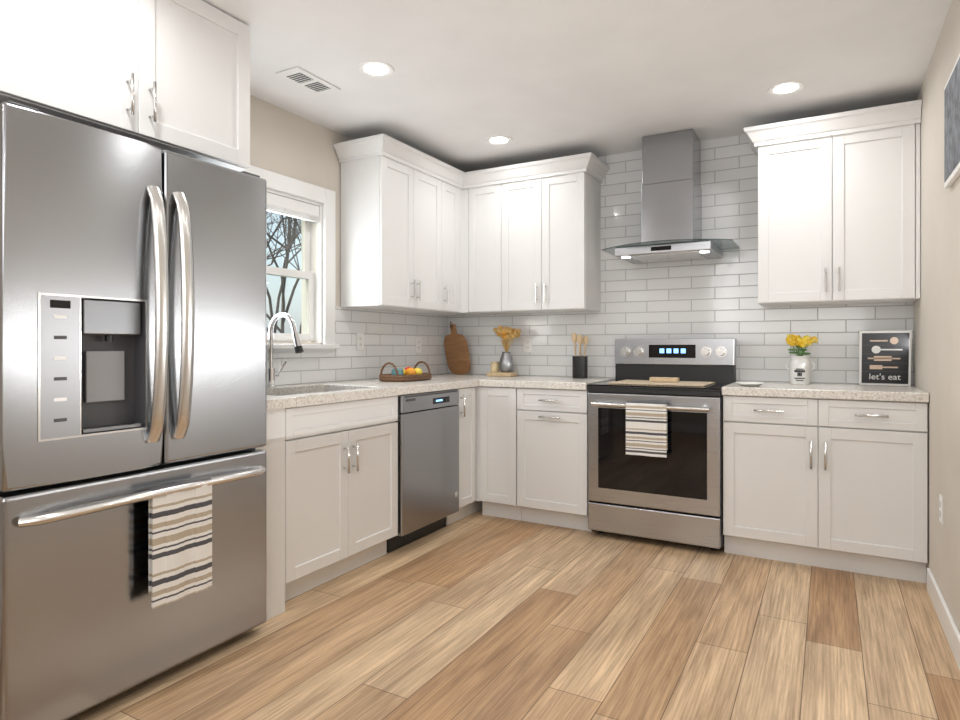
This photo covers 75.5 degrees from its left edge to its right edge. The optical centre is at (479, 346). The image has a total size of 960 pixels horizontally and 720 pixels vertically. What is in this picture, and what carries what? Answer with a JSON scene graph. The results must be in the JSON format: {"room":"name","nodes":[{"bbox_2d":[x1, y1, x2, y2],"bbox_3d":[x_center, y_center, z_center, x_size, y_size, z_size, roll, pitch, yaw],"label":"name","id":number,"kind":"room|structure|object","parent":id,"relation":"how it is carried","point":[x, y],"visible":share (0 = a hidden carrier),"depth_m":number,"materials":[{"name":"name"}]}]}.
{"room":"kitchen","nodes":[
{"label":"kitchen","id":0,"kind":"room"},
{"bbox_2d":[250,95,434,343],"bbox_3d":[-1.701,-0.096,2.580,0.160,2.470,5.600,0,0,29],"label":"wall","id":1,"kind":"structure","parent":0,"point":[288,144],"depth_m":3.58,"materials":[{"name":"beige paint"}]},
{"bbox_2d":[0,0,249,170],"bbox_3d":[-1.418,-1.032,2.284,0.607,0.591,0.960,0,0,29],"label":"upper cabinet","id":2,"kind":"object","parent":1,"relation":"attached to","point":[171,75],"visible":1,"depth_m":2.16,"materials":[{"name":"white paint"}]},
{"bbox_2d":[239,165,339,348],"bbox_3d":[-1.219,-0.469,3.376,0.200,0.965,1.110,0,0,29],"label":"window","id":3,"kind":"structure","parent":1,"relation":"in","point":[316,274],"depth_m":3.73,"materials":[{"name":"white wood"}]},
{"bbox_2d":[267,306,447,385],"bbox_3d":[-0.863,-0.004,3.901,0.006,0.486,2.464,0,0,29],"label":"tile","id":4,"kind":"structure","parent":1,"relation":"attached to","point":[390,336],"depth_m":4.12,"materials":[{"name":"white tile"}]},
{"bbox_2d":[357,333,363,349],"bbox_3d":[-0.779,-0.031,4.038,0.006,0.114,0.070,0,0,29],"label":"electrical outlet","id":5,"kind":"object","parent":4,"relation":"attached to","point":[360,341],"visible":1,"depth_m":4.04,"materials":[{"name":"white plastic"}]},
{"bbox_2d":[416,337,420,352],"bbox_3d":[-0.457,-0.011,4.611,0.006,0.114,0.070,0,0,29],"label":"electrical outlet","id":6,"kind":"object","parent":4,"relation":"attached to","point":[418,344],"visible":1,"depth_m":4.61,"materials":[{"name":"white plastic"}]},
{"bbox_2d":[337,137,448,312],"bbox_3d":[-0.555,-0.746,4.111,0.322,0.999,0.717,0,0,29],"label":"upper cabinet","id":7,"kind":"object","parent":1,"relation":"attached to","point":[422,233],"depth_m":3.86,"materials":[{"name":"white paint"}]},
{"bbox_2d":[422,169,460,315],"bbox_3d":[-0.350,-0.746,4.477,0.322,0.999,0.348,0,0,29],"label":"upper cabinet","id":8,"kind":"object","parent":1,"relation":"attached to","point":[452,172],"depth_m":4.44,"materials":[{"name":"white paint"}]},
{"bbox_2d":[67,509,959,719],"bbox_3d":[-0.289,1.189,1.787,3.400,0.100,5.920,0,0,29],"label":"floor","id":9,"kind":"structure","parent":0,"point":[477,615],"depth_m":2.37,"materials":[{"name":"brown wood"}]},
{"bbox_2d":[0,100,266,719],"bbox_3d":[-1.335,0.231,2.225,0.766,1.817,0.910,0,0,29],"label":"fridge","id":10,"kind":"object","parent":9,"relation":"on","point":[133,409],"visible":1,"depth_m":1.97,"materials":[{"name":"grey metal"}]},
{"bbox_2d":[148,476,212,609],"bbox_3d":[-1.000,0.647,2.080,0.034,0.384,0.216,0,0,29],"label":"towel","id":11,"kind":"object","parent":10,"relation":"hanging from","point":[179,514],"depth_m":2.06,"materials":[{"name":"beige fabric"}]},
{"bbox_2d":[387,389,458,552],"bbox_3d":[-0.545,0.703,3.782,0.618,0.872,0.604,0,0,29],"label":"dishwasher","id":12,"kind":"object","parent":9,"relation":"on","point":[428,462],"visible":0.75,"depth_m":3.58,"materials":[{"name":"grey metal"}]},
{"bbox_2d":[377,387,480,524],"bbox_3d":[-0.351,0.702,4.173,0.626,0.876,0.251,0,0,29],"label":"base cabinet","id":13,"kind":"object","parent":9,"relation":"on","point":[387,407],"depth_m":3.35,"materials":[{"name":"white paint"}]},
{"bbox_2d":[267,374,482,409],"bbox_3d":[-0.575,0.331,3.741,0.650,0.224,2.457,0,0,29],"label":"countertop","id":14,"kind":"structure","parent":13,"relation":"on","point":[287,396],"depth_m":3.39,"materials":[{"name":"stone"}]},
{"bbox_2d":[267,312,303,387],"bbox_3d":[-1.019,0.019,3.273,0.260,0.397,0.096,0,0,29],"label":"faucet","id":15,"kind":"object","parent":14,"relation":"on","point":[272,374],"visible":0.98,"depth_m":3.29,"materials":[{"name":"silver metal"}]},
{"bbox_2d":[379,361,431,381],"bbox_3d":[-0.475,0.157,3.985,0.244,0.122,0.384,0,0,29],"label":"tray","id":16,"kind":"object","parent":14,"relation":"on","point":[408,374],"visible":1,"depth_m":3.87,"materials":[{"name":"wicker"}]},
{"bbox_2d":[444,321,469,373],"bbox_3d":[-0.187,0.011,4.786,0.235,0.424,0.028,0,13,41],"label":"cutting board","id":17,"kind":"object","parent":14,"relation":"on","point":[457,352],"visible":1,"depth_m":4.78,"materials":[{"name":"brown wood"}]},
{"bbox_2d":[487,325,520,376],"bbox_3d":[0.180,0.032,4.551,0.242,0.373,0.170,0,0,29],"label":"vase","id":18,"kind":"object","parent":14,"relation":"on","point":[505,363],"visible":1,"depth_m":4.51,"materials":[{"name":"silver metal"}]},
{"bbox_2d":[479,375,614,389],"bbox_3d":[0.477,0.241,4.182,0.730,0.044,0.657,0,0,29],"label":"countertop","id":19,"kind":"structure","parent":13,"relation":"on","point":[543,382],"depth_m":3.98,"materials":[{"name":"stone"}]},
{"bbox_2d":[572,332,587,377],"bbox_3d":[0.691,0.060,4.287,0.126,0.316,0.104,0,0,29],"label":"utensil holder","id":20,"kind":"object","parent":19,"relation":"on","point":[579,366],"visible":1,"depth_m":4.25,"materials":[{"name":"black plastic"}]},
{"bbox_2d":[475,386,526,521],"bbox_3d":[0.279,0.702,4.316,0.367,0.876,0.626,0,0,29],"label":"base cabinet","id":21,"kind":"object","parent":9,"relation":"on","point":[500,412],"depth_m":4.05,"materials":[{"name":"white paint"}]},
{"bbox_2d":[527,388,592,530],"bbox_3d":[0.569,0.702,4.153,0.537,0.876,0.626,0,0,29],"label":"base cabinet","id":22,"kind":"object","parent":9,"relation":"on","point":[557,419],"depth_m":3.86,"materials":[{"name":"white paint"}]},
{"bbox_2d":[587,338,735,550],"bbox_3d":[1.108,0.544,3.782,0.756,1.190,0.713,0,0,29],"label":"stove","id":23,"kind":"object","parent":9,"relation":"on","point":[655,438],"visible":1,"depth_m":3.55,"materials":[{"name":"grey metal"}]},
{"bbox_2d":[625,400,667,457],"bbox_3d":[0.936,0.463,3.490,0.226,0.303,0.036,0,0,29],"label":"towel","id":24,"kind":"object","parent":23,"relation":"hanging from","point":[646,422],"depth_m":3.47,"materials":[{"name":"beige fabric"}]},
{"bbox_2d":[723,395,927,582],"bbox_3d":[1.870,0.702,3.422,0.912,0.876,0.626,0,0,29],"label":"base cabinet","id":25,"kind":"object","parent":9,"relation":"on","point":[839,484],"depth_m":3.13,"materials":[{"name":"white paint"}]},
{"bbox_2d":[722,381,928,401],"bbox_3d":[1.862,0.241,3.409,0.915,0.044,0.647,0,0,29],"label":"countertop","id":26,"kind":"structure","parent":25,"relation":"on","point":[769,389],"depth_m":3.18,"materials":[{"name":"stone"}]},
{"bbox_2d":[735,382,764,385],"bbox_3d":[1.491,0.208,3.425,0.150,0.019,0.148,0,0,29],"label":"dish","id":27,"kind":"object","parent":26,"relation":"on","point":[750,383],"visible":1,"depth_m":3.38,"materials":[{"name":"white ceramic"}]},
{"bbox_2d":[785,334,817,384],"bbox_3d":[1.863,0.073,3.595,0.169,0.291,0.119,0,0,29],"label":"vase","id":28,"kind":"object","parent":26,"relation":"on","point":[800,369],"visible":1,"depth_m":3.57,"materials":[{"name":"white ceramic"}]},
{"bbox_2d":[859,330,911,385],"bbox_3d":[2.251,0.065,3.450,0.243,0.310,0.021,0,11,29],"label":"eat sign","id":29,"kind":"object","parent":26,"relation":"on","point":[884,357],"visible":1,"depth_m":3.44,"materials":[{"name":"black wood"}]},
{"bbox_2d":[202,0,951,171],"bbox_3d":[-0.289,-1.381,1.787,3.400,0.100,5.920,0,0,29],"label":"ceiling","id":30,"kind":"structure","parent":0,"point":[536,80],"depth_m":2.94,"materials":[{"name":"white paint"}]},
{"bbox_2d":[275,67,340,95],"bbox_3d":[-0.858,-1.325,3.111,0.150,0.010,0.300,0,0,29],"label":"ceiling vent","id":31,"kind":"object","parent":30,"relation":"in","point":[302,78],"visible":1,"depth_m":3.10,"materials":[{"name":"white metal"}]},
{"bbox_2d":[357,61,394,77],"bbox_3d":[-0.499,-1.328,2.977,0.176,0.006,0.176,0,0,29],"label":"recessed light","id":32,"kind":"object","parent":30,"relation":"in","point":[377,69],"visible":1,"depth_m":2.97,"materials":[{"name":"white plastic"}]},
{"bbox_2d":[485,135,512,144],"bbox_3d":[0.122,-1.328,4.001,0.176,0.006,0.176,0,0,29],"label":"recessed light","id":33,"kind":"object","parent":30,"relation":"in","point":[498,140],"visible":1,"depth_m":4.00,"materials":[{"name":"white plastic"}]},
{"bbox_2d":[767,81,804,95],"bbox_3d":[1.576,-1.328,3.196,0.176,0.006,0.176,0,0,29],"label":"recessed light","id":34,"kind":"object","parent":30,"relation":"in","point":[785,88],"visible":1,"depth_m":3.19,"materials":[{"name":"white plastic"}]},
{"bbox_2d":[913,0,959,632],"bbox_3d":[1.124,-0.096,0.993,0.160,2.470,5.600,0,0,29],"label":"wall","id":35,"kind":"structure","parent":0,"point":[936,341],"depth_m":2.63,"materials":[{"name":"beige paint"}]},
{"bbox_2d":[939,494,942,524],"bbox_3d":[1.930,0.681,2.596,0.006,0.115,0.070,0,0,29],"label":"outlet","id":36,"kind":"object","parent":35,"relation":"attached to","point":[940,508],"visible":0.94,"depth_m":2.59,"materials":[{"name":"white plastic"}]},
{"bbox_2d":[927,568,959,670],"bbox_3d":[0.886,1.087,0.748,0.014,0.105,4.940,0,0,29],"label":"baseboard","id":37,"kind":"structure","parent":35,"relation":"attached to","point":[949,626],"depth_m":2.45,"materials":[{"name":"white wood"}]},
{"bbox_2d":[944,54,959,187],"bbox_3d":[1.710,-0.814,2.223,0.021,0.395,0.450,0,0,29],"label":"picture frame","id":38,"kind":"object","parent":35,"relation":"attached to","point":[952,131],"visible":1,"depth_m":2.25,"materials":[{"name":"white"}]},
{"bbox_3d":[1.123,-0.096,4.297,3.400,2.470,0.160,0,0,29],"label":"wall","id":39,"kind":"structure","parent":0,"visible":0},
{"bbox_2d":[465,165,519,314],"bbox_3d":[0.094,-0.746,4.571,0.400,0.999,0.354,0,0,29],"label":"upper cabinet","id":40,"kind":"object","parent":39,"relation":"attached to","point":[486,190],"depth_m":4.43,"materials":[{"name":"white paint"}]},
{"bbox_2d":[509,153,604,312],"bbox_3d":[0.472,-0.746,4.377,0.675,0.999,0.322,0,0,29],"label":"upper cabinet","id":41,"kind":"object","parent":39,"relation":"attached to","point":[555,203],"depth_m":4.20,"materials":[{"name":"white paint"}]},
{"bbox_2d":[602,129,739,263],"bbox_3d":[1.169,-0.943,3.870,0.780,0.770,0.522,0,0,29],"label":"range hood","id":42,"kind":"object","parent":39,"relation":"attached to","point":[671,210],"visible":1,"depth_m":3.84,"materials":[{"name":"silver metal"}]},
{"bbox_2d":[448,134,912,385],"bbox_3d":[1.082,-0.546,4.225,3.080,1.570,0.006,0,0,29],"label":"tile","id":43,"kind":"structure","parent":39,"relation":"attached to","point":[711,298],"depth_m":4.02,"materials":[{"name":"white tile"}]},
{"bbox_2d":[524,337,531,352],"bbox_3d":[0.356,-0.011,4.625,0.070,0.114,0.006,0,0,29],"label":"electrical outlet","id":44,"kind":"object","parent":43,"relation":"attached to","point":[527,344],"visible":1,"depth_m":4.62,"materials":[{"name":"white plastic"}]},
{"bbox_2d":[744,99,921,306],"bbox_3d":[1.961,-0.747,3.502,0.834,0.999,0.388,0,0,29],"label":"upper cabinet","id":45,"kind":"object","parent":39,"relation":"attached to","point":[838,208],"visible":1,"depth_m":3.36,"materials":[{"name":"white paint"}]},
{"label":"outside","id":46,"kind":"structure","parent":0,"visible":0},
{"bbox_3d":[-20.222,1.414,10.467,39.820,0.050,70.000,0,0,29],"label":"ground","id":47,"kind":"structure","parent":46,"visible":0},
{"bbox_2d":[267,211,300,333],"bbox_3d":[-3.390,-1.796,8.470,7.483,6.477,10.288,0,0,29],"label":"tree","id":48,"kind":"object","parent":47,"relation":"on","point":[289,244],"depth_m":10.22,"materials":[{"name":"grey plant"}]}
]}

